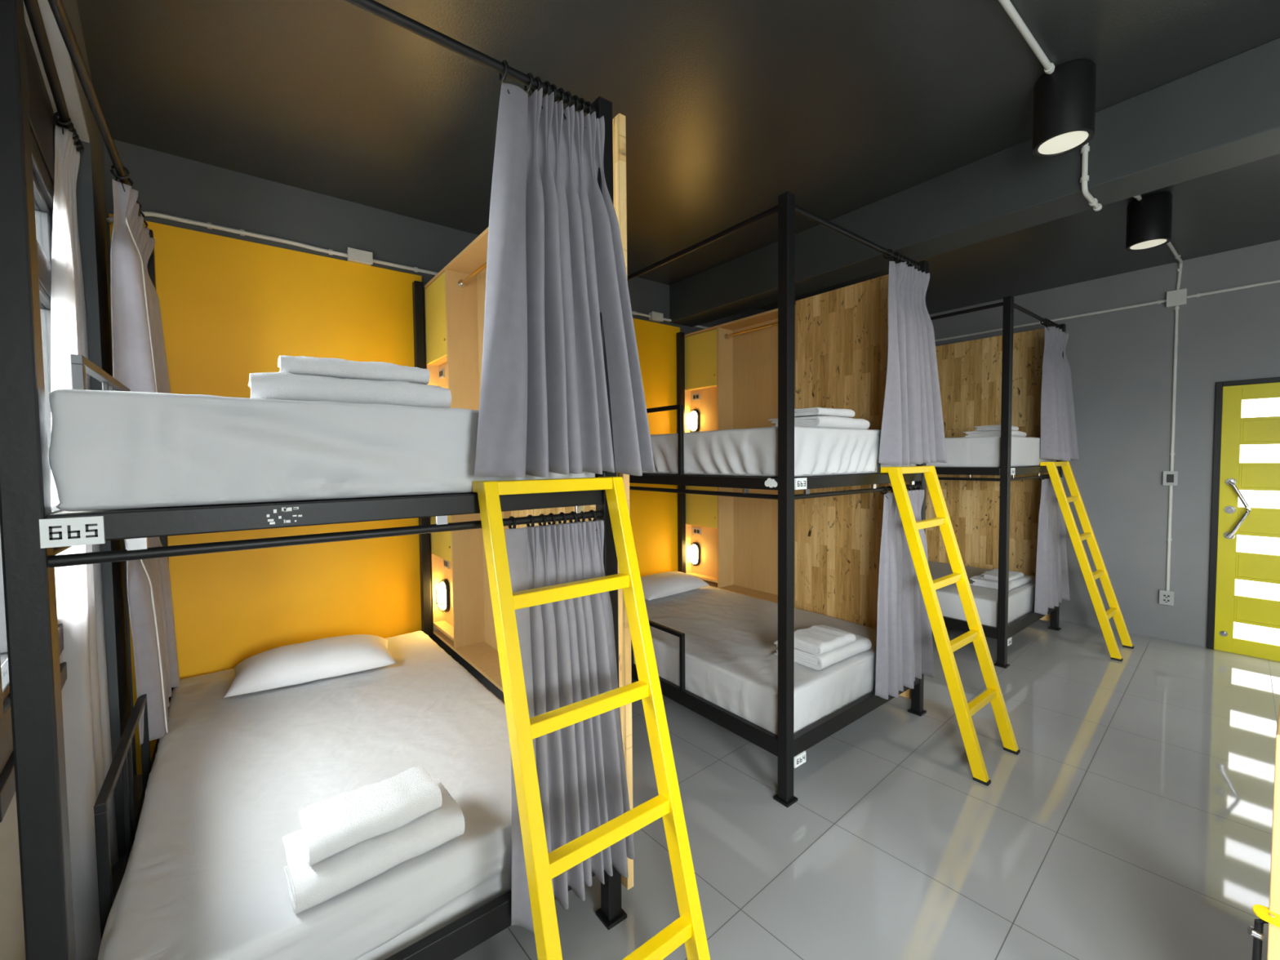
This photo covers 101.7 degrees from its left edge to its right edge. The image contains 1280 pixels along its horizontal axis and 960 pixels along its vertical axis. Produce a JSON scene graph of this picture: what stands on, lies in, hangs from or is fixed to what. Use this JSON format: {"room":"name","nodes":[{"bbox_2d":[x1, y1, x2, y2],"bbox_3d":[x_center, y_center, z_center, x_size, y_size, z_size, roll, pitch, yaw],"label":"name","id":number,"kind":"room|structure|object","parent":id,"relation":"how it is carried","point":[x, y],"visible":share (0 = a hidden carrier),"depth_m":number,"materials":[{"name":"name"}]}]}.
{"room":"dormitory","nodes":[
{"label":"dormitory","id":0,"kind":"room"},
{"bbox_2d":[0,792,26,959],"bbox_3d":[-0.547,-0.001,0.070,0.200,2.950,6.017,-3,3,-42],"label":"wall","id":1,"kind":"structure","parent":0,"point":[12,947],"depth_m":1.04,"materials":[{"name":"grey paint"}]},
{"bbox_2d":[0,20,66,822],"bbox_3d":[-1.529,-0.304,1.264,0.096,1.760,1.180,-3,3,-42],"label":"window","id":2,"kind":"structure","parent":1,"relation":"in","point":[42,122],"depth_m":1.45,"materials":[{"name":"black metal"}]},
{"bbox_2d":[23,0,78,150],"bbox_3d":[-1.099,-1.138,0.856,0.024,0.058,2.567,-3,3,-42],"label":"track","id":3,"kind":"object","parent":1,"relation":"attached to","point":[32,6],"visible":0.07,"depth_m":1.39,"materials":[{"name":"black metal"}]},
{"bbox_2d":[50,111,118,959],"bbox_3d":[-1.744,0.112,1.627,0.077,2.533,0.609,-2,3,-38],"label":"window curtain","id":4,"kind":"object","parent":3,"relation":"hanging from","point":[78,588],"visible":0.67,"depth_m":1.54,"materials":[{"name":"fabric"}]},
{"bbox_2d":[22,0,89,142],"bbox_3d":[-0.196,-1.145,-0.131,0.068,0.018,5.315,-3,3,-42],"label":"trim","id":5,"kind":"structure","parent":1,"relation":"attached to","point":[61,57],"depth_m":1.50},
{"bbox_2d":[53,0,89,138],"bbox_3d":[-0.210,-1.311,-0.144,0.100,0.320,5.322,-3,3,-42],"label":"trim","id":6,"kind":"structure","parent":1,"relation":"attached to","point":[71,7],"depth_m":1.66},
{"bbox_2d":[75,49,134,857],"bbox_3d":[-2.219,-0.067,2.126,0.100,2.950,0.694,-3,3,-42],"label":"trim","id":7,"kind":"structure","parent":1,"relation":"attached to","point":[91,197],"depth_m":1.94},
{"bbox_2d":[102,139,766,774],"bbox_3d":[-0.249,-0.169,4.196,7.184,2.950,0.150,-2,3,-38],"label":"wall","id":8,"kind":"structure","parent":0,"point":[166,184],"depth_m":2.79,"materials":[{"name":"grey paint"}]},
{"bbox_2d":[109,213,422,775],"bbox_3d":[-1.862,0.073,2.833,1.354,2.605,0.017,-2,3,-38],"label":"headboard panel","id":9,"kind":"object","parent":8,"relation":"attached to","point":[229,307],"visible":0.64,"depth_m":2.75,"materials":[{"name":"yellow paint"}]},
{"bbox_2d":[106,211,438,275],"bbox_3d":[-1.717,-1.235,2.896,1.758,0.108,0.058,-2,3,-39],"label":"conduit","id":10,"kind":"object","parent":8,"relation":"attached to","point":[110,220],"visible":0.73,"depth_m":2.70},
{"bbox_2d":[346,247,373,265],"bbox_3d":[-1.600,-1.272,2.974,0.126,0.068,0.048,-2,3,-38],"label":"junction box","id":11,"kind":"object","parent":8,"relation":"attached to","point":[356,255],"visible":1,"depth_m":2.96,"materials":[{"name":"white plastic"}]},
{"bbox_2d":[423,227,488,409],"bbox_3d":[-0.891,-0.583,2.809,0.194,1.169,1.120,-2,3,-38],"label":"partition panel","id":12,"kind":"object","parent":8,"relation":"attached to","point":[455,297],"visible":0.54,"depth_m":2.92,"materials":[{"name":"yellow laminate"}]},
{"bbox_2d":[438,368,444,378],"bbox_3d":[-1.202,-0.646,3.160,0.009,0.055,0.090,-2,3,-38],"label":"power socket","id":13,"kind":"object","parent":12,"relation":"attached to","point":[442,371],"depth_m":3.15,"materials":[{"name":"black plastic"}]},
{"bbox_2d":[457,280,466,288],"bbox_3d":[-0.988,-1.090,2.893,0.042,0.042,0.014,-2,3,-38],"label":"socket","id":14,"kind":"object","parent":12,"relation":"attached to","point":[460,285],"depth_m":2.89,"materials":[{"name":"metal"}]},
{"bbox_2d":[629,318,679,577],"bbox_3d":[-0.154,0.003,4.169,1.290,2.605,0.017,-2,3,-38],"label":"headboard panel","id":15,"kind":"object","parent":8,"relation":"attached to","point":[653,514],"visible":0.2,"depth_m":4.38,"materials":[{"name":"yellow paint"}]},
{"bbox_2d":[648,311,663,322],"bbox_3d":[0.133,-1.354,4.328,0.121,0.066,0.048,-2,3,-38],"label":"junction box","id":16,"kind":"object","parent":8,"relation":"attached to","point":[655,316],"visible":1,"depth_m":4.31,"materials":[{"name":"white plastic"}]},
{"bbox_2d":[631,311,709,328],"bbox_3d":[0.076,-1.352,4.299,1.700,0.030,0.030,-2,3,-38],"label":"conduit","id":17,"kind":"object","parent":8,"relation":"attached to","point":[634,313],"visible":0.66,"depth_m":4.29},
{"bbox_2d":[684,304,795,432],"bbox_3d":[0.794,-0.652,4.127,0.194,1.169,1.120,-2,3,-38],"label":"partition panel","id":18,"kind":"object","parent":8,"relation":"attached to","point":[731,367],"visible":0.6,"depth_m":4.20,"materials":[{"name":"yellow laminate"}]},
{"bbox_2d":[687,408,699,431],"bbox_3d":[0.451,-0.508,4.481,0.068,0.206,0.110,-2,3,-38],"label":"lamp","id":19,"kind":"object","parent":18,"relation":"attached to","point":[694,416],"visible":0.95,"depth_m":4.46,"materials":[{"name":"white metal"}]},
{"bbox_2d":[692,392,700,400],"bbox_3d":[0.483,-0.716,4.478,0.009,0.055,0.090,-2,3,-38],"label":"power socket","id":20,"kind":"object","parent":18,"relation":"attached to","point":[695,396],"depth_m":4.47,"materials":[{"name":"black plastic"}]},
{"bbox_2d":[669,37,1279,327],"bbox_3d":[2.200,-1.430,2.175,0.265,0.315,5.985,-2,3,-38],"label":"beam","id":21,"kind":"structure","parent":8,"relation":"attached to","point":[1224,114],"depth_m":2.46,"materials":[{"name":"paint"}]},
{"bbox_2d":[1080,142,1102,211],"bbox_3d":[1.927,-1.416,2.261,0.530,0.342,0.030,-2,3,-38],"label":"conduit","id":22,"kind":"object","parent":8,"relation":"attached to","point":[1093,202],"visible":0.66,"depth_m":2.27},
{"bbox_2d":[76,0,1279,314],"bbox_3d":[1.705,-1.627,1.781,7.384,0.120,6.385,-2,3,-38],"label":"ceiling","id":23,"kind":"structure","parent":0,"point":[730,108],"depth_m":2.12,"materials":[{"name":"black paint"}]},
{"bbox_2d":[998,0,1054,74],"bbox_3d":[0.726,-1.528,1.330,2.180,0.030,0.030,-2,3,-38],"label":"conduit","id":24,"kind":"object","parent":23,"relation":"attached to","point":[1049,68],"visible":1,"depth_m":1.81,"materials":[{"name":"white plastic"}]},
{"bbox_2d":[1032,58,1096,157],"bbox_3d":[1.656,-1.447,2.038,0.190,0.259,0.190,-2,3,-38],"label":"ceiling spotlight","id":25,"kind":"object","parent":23,"relation":"in","point":[1064,119],"visible":0.99,"depth_m":1.97,"materials":[{"name":"black metal"}]},
{"bbox_2d":[1133,194,1142,200],"bbox_3d":[2.517,-1.540,2.719,0.908,0.153,0.030,-2,3,-38],"label":"conduit","id":26,"kind":"object","parent":23,"relation":"attached to","point":[1138,197],"visible":0.12,"depth_m":2.96,"materials":[{"name":"white plastic"}]},
{"bbox_2d":[1125,191,1172,251],"bbox_3d":[2.960,-1.499,3.031,0.190,0.259,0.190,-2,3,-38],"label":"ceiling light","id":27,"kind":"object","parent":23,"relation":"in","point":[1148,219],"visible":0.99,"depth_m":2.97,"materials":[{"name":"black metal"}]},
{"bbox_2d":[1166,241,1182,289],"bbox_3d":[3.575,-1.533,3.555,1.467,0.254,0.042,-2,3,-38],"label":"conduit","id":28,"kind":"object","parent":23,"relation":"attached to","point":[1177,256],"visible":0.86,"depth_m":3.98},
{"bbox_2d":[94,619,1279,959],"bbox_3d":[1.735,1.440,1.904,7.384,0.120,6.385,-2,3,-38],"label":"floor","id":29,"kind":"structure","parent":0,"point":[1131,819],"depth_m":2.07,"materials":[{"name":"grey tile"}]},
{"bbox_2d":[0,0,626,959],"bbox_3d":[-1.187,0.127,2.042,1.269,2.550,2.059,-2,3,-38],"label":"bunk bed","id":30,"kind":"object","parent":29,"relation":"on","point":[33,531],"visible":0.5,"depth_m":0.91,"materials":[{"name":"black metal"}]},
{"bbox_2d":[109,164,170,393],"bbox_3d":[-1.981,-0.664,2.085,0.121,0.921,0.752,-2,3,-38],"label":"curtain","id":31,"kind":"object","parent":30,"relation":"hanging from","point":[140,362],"visible":0.93,"depth_m":1.85,"materials":[{"name":"fabric"}]},
{"bbox_2d":[124,537,180,744],"bbox_3d":[-1.956,0.526,2.101,0.083,0.876,0.851,-2,3,-38],"label":"curtain","id":32,"kind":"object","parent":30,"relation":"hanging from","point":[149,596],"visible":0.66,"depth_m":1.93,"materials":[{"name":"fabric"}]},
{"bbox_2d":[97,631,511,959],"bbox_3d":[-1.182,1.075,2.085,1.163,0.235,1.974,-2,3,-38],"label":"mattress","id":33,"kind":"object","parent":30,"relation":"on","point":[230,777],"visible":0.72,"depth_m":1.56,"materials":[{"name":"grey fabric"}]},
{"bbox_2d":[223,634,397,697],"bbox_3d":[-1.592,0.873,2.562,0.680,0.137,0.370,-2,3,-32],"label":"pillow","id":34,"kind":"object","parent":33,"relation":"on","point":[296,664],"visible":1,"depth_m":2.46,"materials":[{"name":"fabric"}]},
{"bbox_2d":[281,777,465,914],"bbox_3d":[-0.689,0.937,1.364,0.397,0.092,0.223,-2,3,-38],"label":"folded towel","id":35,"kind":"object","parent":33,"relation":"on","point":[308,887],"visible":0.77,"depth_m":1.28,"materials":[{"name":"fabric"}]},
{"bbox_2d":[298,765,442,866],"bbox_3d":[-0.694,0.858,1.353,0.306,0.067,0.165,-3,3,-41],"label":"folded towel","id":36,"kind":"object","parent":35,"relation":"on","point":[331,826],"visible":1,"depth_m":1.31,"materials":[{"name":"fabric"}]},
{"bbox_2d":[48,388,595,511],"bbox_3d":[-1.183,-0.098,2.025,1.155,0.225,1.995,-2,3,-38],"label":"mattress","id":37,"kind":"object","parent":30,"relation":"on","point":[108,450],"visible":0.89,"depth_m":1.07,"materials":[{"name":"grey fabric"}]},
{"bbox_2d":[248,372,451,408],"bbox_3d":[-0.734,-0.219,1.335,0.429,0.066,0.223,-2,3,-38],"label":"folded towel","id":38,"kind":"object","parent":37,"relation":"on","point":[265,385],"visible":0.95,"depth_m":1.23,"materials":[{"name":"fabric"}]},
{"bbox_2d":[277,355,430,384],"bbox_3d":[-0.730,-0.276,1.337,0.331,0.047,0.178,-2,3,-38],"label":"folded towel","id":39,"kind":"object","parent":38,"relation":"on","point":[340,368],"visible":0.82,"depth_m":1.26,"materials":[{"name":"fabric"}]},
{"bbox_2d":[429,511,511,691],"bbox_3d":[-0.881,0.485,2.852,0.194,0.962,1.120,-2,3,-38],"label":"wooden partition","id":40,"kind":"object","parent":30,"relation":"attached to","point":[458,557],"visible":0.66,"depth_m":2.97,"materials":[{"name":"yellow laminate"}]},
{"bbox_2d":[435,578,449,612],"bbox_3d":[-1.224,0.716,3.210,0.068,0.206,0.110,-2,3,-38],"label":"lamp","id":41,"kind":"object","parent":40,"relation":"attached to","point":[442,591],"visible":1,"depth_m":3.18,"materials":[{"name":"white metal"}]},
{"bbox_2d":[443,559,449,568],"bbox_3d":[-1.191,0.513,3.207,0.009,0.055,0.090,-2,3,-38],"label":"power socket","id":42,"kind":"object","parent":40,"relation":"attached to","point":[446,563],"depth_m":3.19,"materials":[{"name":"black plastic"}]},
{"bbox_2d":[474,60,655,477],"bbox_3d":[-0.205,-0.562,1.460,0.562,1.109,0.161,-2,3,-38],"label":"curtain","id":43,"kind":"object","parent":30,"relation":"hanging from","point":[555,260],"visible":0.98,"depth_m":1.42,"materials":[{"name":"fabric"}]},
{"bbox_2d":[506,509,635,933],"bbox_3d":[-0.188,0.658,1.533,0.428,1.129,0.114,-2,3,-36],"label":"curtain","id":44,"kind":"object","parent":30,"relation":"hanging from","point":[567,647],"visible":0.8,"depth_m":1.51,"materials":[{"name":"fabric"}]},
{"bbox_2d":[511,113,633,889],"bbox_3d":[-0.308,0.095,2.022,0.026,2.507,0.862,-2,3,-38],"label":"board","id":45,"kind":"object","parent":29,"relation":"on","point":[619,126],"visible":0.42,"depth_m":1.70,"materials":[{"name":"brown wood"}]},
{"bbox_2d":[472,476,710,959],"bbox_3d":[-0.110,0.711,1.318,0.428,1.420,0.502,-2,3,-38],"label":"ladder","id":46,"kind":"object","parent":29,"relation":"on","point":[542,866],"visible":1,"depth_m":1.30,"materials":[{"name":"yellow metal"}]},
{"bbox_2d":[626,191,928,807],"bbox_3d":[0.487,0.058,3.350,1.304,2.550,2.059,-2,3,-38],"label":"bunk bed","id":47,"kind":"object","parent":29,"relation":"on","point":[789,748],"visible":0.52,"depth_m":2.27,"materials":[{"name":"black metal"}]},
{"bbox_2d":[685,485,795,608],"bbox_3d":[0.805,0.416,4.170,0.194,0.962,1.120,-2,3,-38],"label":"partition panel","id":48,"kind":"object","parent":47,"relation":"attached to","point":[737,537],"visible":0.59,"depth_m":4.26,"materials":[{"name":"yellow laminate"}]},
{"bbox_2d":[688,542,700,565],"bbox_3d":[0.462,0.646,4.527,0.068,0.206,0.110,-2,3,-38],"label":"lamp","id":49,"kind":"object","parent":48,"relation":"attached to","point":[695,548],"visible":1,"depth_m":4.50,"materials":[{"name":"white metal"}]},
{"bbox_2d":[693,527,701,534],"bbox_3d":[0.495,0.444,4.525,0.009,0.055,0.090,-2,3,-38],"label":"power socket","id":50,"kind":"object","parent":48,"relation":"attached to","point":[696,531],"depth_m":4.52,"materials":[{"name":"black plastic"}]},
{"bbox_2d":[633,585,876,735],"bbox_3d":[0.491,1.006,3.394,1.180,0.235,1.953,-2,3,-38],"label":"mattress","id":51,"kind":"object","parent":47,"relation":"on","point":[731,662],"visible":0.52,"depth_m":2.75,"materials":[{"name":"grey fabric"}]},
{"bbox_2d":[640,571,710,599],"bbox_3d":[0.186,0.801,4.060,0.660,0.127,0.380,-3,3,-41],"label":"pillow","id":52,"kind":"object","parent":51,"relation":"on","point":[658,585],"visible":0.88,"depth_m":3.94,"materials":[{"name":"fabric"}]},
{"bbox_2d":[773,624,871,670],"bbox_3d":[0.965,0.873,2.748,0.448,0.077,0.305,-2,3,-38],"label":"folded towel","id":53,"kind":"object","parent":51,"relation":"on","point":[861,644],"visible":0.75,"depth_m":2.60,"materials":[{"name":"fabric"}]},
{"bbox_2d":[794,624,855,655],"bbox_3d":[0.928,0.810,2.666,0.309,0.058,0.211,-2,3,-38],"label":"folded towel","id":54,"kind":"object","parent":53,"relation":"on","point":[817,640],"visible":0.98,"depth_m":2.61,"materials":[{"name":"fabric"}]},
{"bbox_2d":[642,426,915,476],"bbox_3d":[0.489,-0.168,3.336,1.196,0.226,1.998,-2,3,-38],"label":"mattress","id":55,"kind":"object","parent":47,"relation":"on","point":[818,451],"visible":0.7,"depth_m":2.46,"materials":[{"name":"grey fabric"}]},
{"bbox_2d":[768,415,870,429],"bbox_3d":[0.912,-0.287,2.650,0.453,0.063,0.298,-2,3,-38],"label":"folded towel","id":56,"kind":"object","parent":55,"relation":"on","point":[829,421],"visible":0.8,"depth_m":2.50,"materials":[{"name":"fabric"}]},
{"bbox_2d":[794,407,854,417],"bbox_3d":[0.900,-0.335,2.614,0.313,0.040,0.209,-2,3,-38],"label":"folded towel","id":57,"kind":"object","parent":56,"relation":"on","point":[815,411],"visible":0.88,"depth_m":2.52,"materials":[{"name":"fabric"}]},
{"bbox_2d":[795,268,915,698],"bbox_3d":[1.358,0.027,3.318,0.026,2.507,0.852,-2,3,-38],"label":"board","id":58,"kind":"object","parent":47,"relation":"attached to","point":[842,334],"visible":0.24,"depth_m":3.35,"materials":[{"name":"brown wood"}]},
{"bbox_2d":[875,484,934,699],"bbox_3d":[1.414,0.567,2.787,0.539,1.078,0.115,-2,3,-37],"label":"curtain","id":59,"kind":"object","parent":47,"relation":"hanging from","point":[904,646],"visible":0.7,"depth_m":2.72,"materials":[{"name":"fabric"}]},
{"bbox_2d":[878,248,946,465],"bbox_3d":[1.427,-0.632,2.742,0.579,1.103,0.160,-2,3,-38],"label":"curtain","id":60,"kind":"object","parent":47,"relation":"hanging from","point":[913,432],"visible":0.98,"depth_m":2.72,"materials":[{"name":"fabric"}]},
{"bbox_2d":[880,465,1020,786],"bbox_3d":[1.556,0.642,2.620,0.427,1.420,0.502,-2,3,-38],"label":"ladder","id":61,"kind":"object","parent":29,"relation":"on","point":[964,711],"visible":1,"depth_m":2.58,"materials":[{"name":"yellow metal"}]},
{"bbox_2d":[930,295,1066,668],"bbox_3d":[2.399,-0.018,4.762,1.314,2.550,2.059,-2,3,-38],"label":"bunk bed","id":62,"kind":"object","parent":29,"relation":"on","point":[1003,633],"visible":0.34,"depth_m":3.61,"materials":[{"name":"black metal"}]},
{"bbox_2d":[928,560,1035,627],"bbox_3d":[2.403,0.930,4.806,1.194,0.236,1.955,-2,3,-38],"label":"mattress","id":63,"kind":"object","parent":62,"relation":"on","point":[1021,599],"visible":0.15,"depth_m":3.95,"materials":[{"name":"grey fabric"}]},
{"bbox_2d":[969,572,1031,590],"bbox_3d":[2.905,0.805,4.193,0.446,0.058,0.298,-2,3,-38],"label":"folded towel","id":64,"kind":"object","parent":63,"relation":"on","point":[979,581],"visible":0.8,"depth_m":4.10,"materials":[{"name":"fabric"}]},
{"bbox_2d":[981,568,1023,582],"bbox_3d":[2.889,0.757,4.148,0.298,0.041,0.206,-2,3,-38],"label":"folded towel","id":65,"kind":"object","parent":64,"relation":"on","point":[993,574],"visible":0.74,"depth_m":4.11,"materials":[{"name":"fabric"}]},
{"bbox_2d":[925,328,1050,621],"bbox_3d":[3.071,-0.057,4.996,0.026,2.507,1.518,-2,3,-38],"label":"board","id":66,"kind":"object","parent":62,"relation":"attached to","point":[970,371],"visible":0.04,"depth_m":4.80,"materials":[{"name":"brown wood"}]},
{"bbox_2d":[926,435,1056,467],"bbox_3d":[2.401,-0.242,4.748,1.193,0.225,1.984,-2,3,-38],"label":"mattress","id":67,"kind":"object","parent":62,"relation":"on","point":[972,451],"visible":0.34,"depth_m":3.80,"materials":[{"name":"grey fabric"}]},
{"bbox_2d":[962,430,1026,437],"bbox_3d":[2.727,-0.351,3.998,0.462,0.049,0.286,-2,3,-38],"label":"folded towel","id":68,"kind":"object","parent":67,"relation":"on","point":[988,433],"visible":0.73,"depth_m":3.88,"materials":[{"name":"fabric"}]},
{"bbox_2d":[973,425,1018,431],"bbox_3d":[2.709,-0.393,3.957,0.324,0.038,0.196,-2,3,-38],"label":"folded towel","id":69,"kind":"object","parent":68,"relation":"on","point":[984,428],"visible":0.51,"depth_m":3.88,"materials":[{"name":"fabric"}]},
{"bbox_2d":[1034,473,1070,614],"bbox_3d":[3.331,0.490,4.205,0.730,1.076,0.109,-2,3,-38],"label":"curtain","id":70,"kind":"object","parent":62,"relation":"hanging from","point":[1051,582],"visible":0.85,"depth_m":4.15,"materials":[{"name":"fabric"}]},
{"bbox_2d":[1040,318,1079,461],"bbox_3d":[3.389,-0.706,4.190,0.673,1.110,0.152,-2,3,-38],"label":"curtain","id":71,"kind":"object","parent":62,"relation":"hanging from","point":[1059,441],"visible":1,"depth_m":4.06,"materials":[{"name":"fabric"}]},
{"bbox_2d":[1040,461,1133,661],"bbox_3d":[3.431,0.569,4.003,0.427,1.420,0.502,-2,3,-38],"label":"ladder","id":72,"kind":"object","parent":29,"relation":"on","point":[1090,578],"visible":1,"depth_m":3.97,"materials":[{"name":"yellow metal"}]},
{"bbox_2d":[1247,701,1279,959],"bbox_3d":[1.561,0.950,0.992,0.582,0.935,0.508,-2,3,-38],"label":"locker","id":73,"kind":"object","parent":29,"relation":"on","point":[1271,915],"visible":1,"depth_m":1.00,"materials":[{"name":"yellow paint"}]},
{"bbox_2d":[928,240,1279,647],"bbox_3d":[4.368,-0.203,3.912,0.140,2.950,5.985,-2,3,-38],"label":"wall","id":74,"kind":"structure","parent":0,"point":[1121,362],"depth_m":4.16,"materials":[{"name":"grey paint"}]},
{"bbox_2d":[934,279,1279,342],"bbox_3d":[4.194,-1.393,3.938,0.030,0.030,5.500,-2,3,-38],"label":"conduit","id":75,"kind":"object","parent":74,"relation":"attached to","point":[1197,295],"visible":0.87,"depth_m":4.25,"materials":[{"name":"white plastic"}]},
{"bbox_2d":[1159,589,1174,605],"bbox_3d":[4.147,0.924,4.100,0.046,0.112,0.082,-2,3,-38],"label":"wall socket","id":76,"kind":"object","parent":74,"relation":"attached to","point":[1166,597],"visible":1,"depth_m":4.08,"materials":[{"name":"grey plastic"}]},
{"bbox_2d":[1165,485,1173,591],"bbox_3d":[4.154,0.453,4.087,0.030,0.850,0.030,-2,3,-38],"label":"conduit","id":77,"kind":"object","parent":74,"relation":"attached to","point":[1169,539],"visible":1,"depth_m":4.08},
{"bbox_2d":[1162,471,1178,485],"bbox_3d":[4.137,-0.013,4.061,0.049,0.112,0.082,-2,3,-38],"label":"light switch","id":78,"kind":"object","parent":74,"relation":"attached to","point":[1170,477],"visible":1,"depth_m":4.05,"materials":[{"name":"grey plastic"}]},
{"bbox_2d":[1169,305,1179,471],"bbox_3d":[4.144,-0.706,4.039,0.030,1.290,0.030,-2,3,-38],"label":"conduit","id":79,"kind":"object","parent":74,"relation":"attached to","point":[1172,454],"visible":1,"depth_m":4.03,"materials":[{"name":"grey metal"}]},
{"bbox_2d":[1166,288,1186,307],"bbox_3d":[4.126,-1.396,4.003,0.048,0.118,0.109,-2,3,-38],"label":"junction box","id":80,"kind":"object","parent":74,"relation":"attached to","point":[1177,297],"visible":1,"depth_m":3.99,"materials":[{"name":"white plastic"}]},
{"bbox_2d":[1206,377,1279,662],"bbox_3d":[4.580,0.284,3.569,0.180,2.000,0.897,-2,3,-38],"label":"door","id":81,"kind":"structure","parent":74,"relation":"in","point":[1243,617],"depth_m":3.77,"materials":[{"name":"yellow wood"}]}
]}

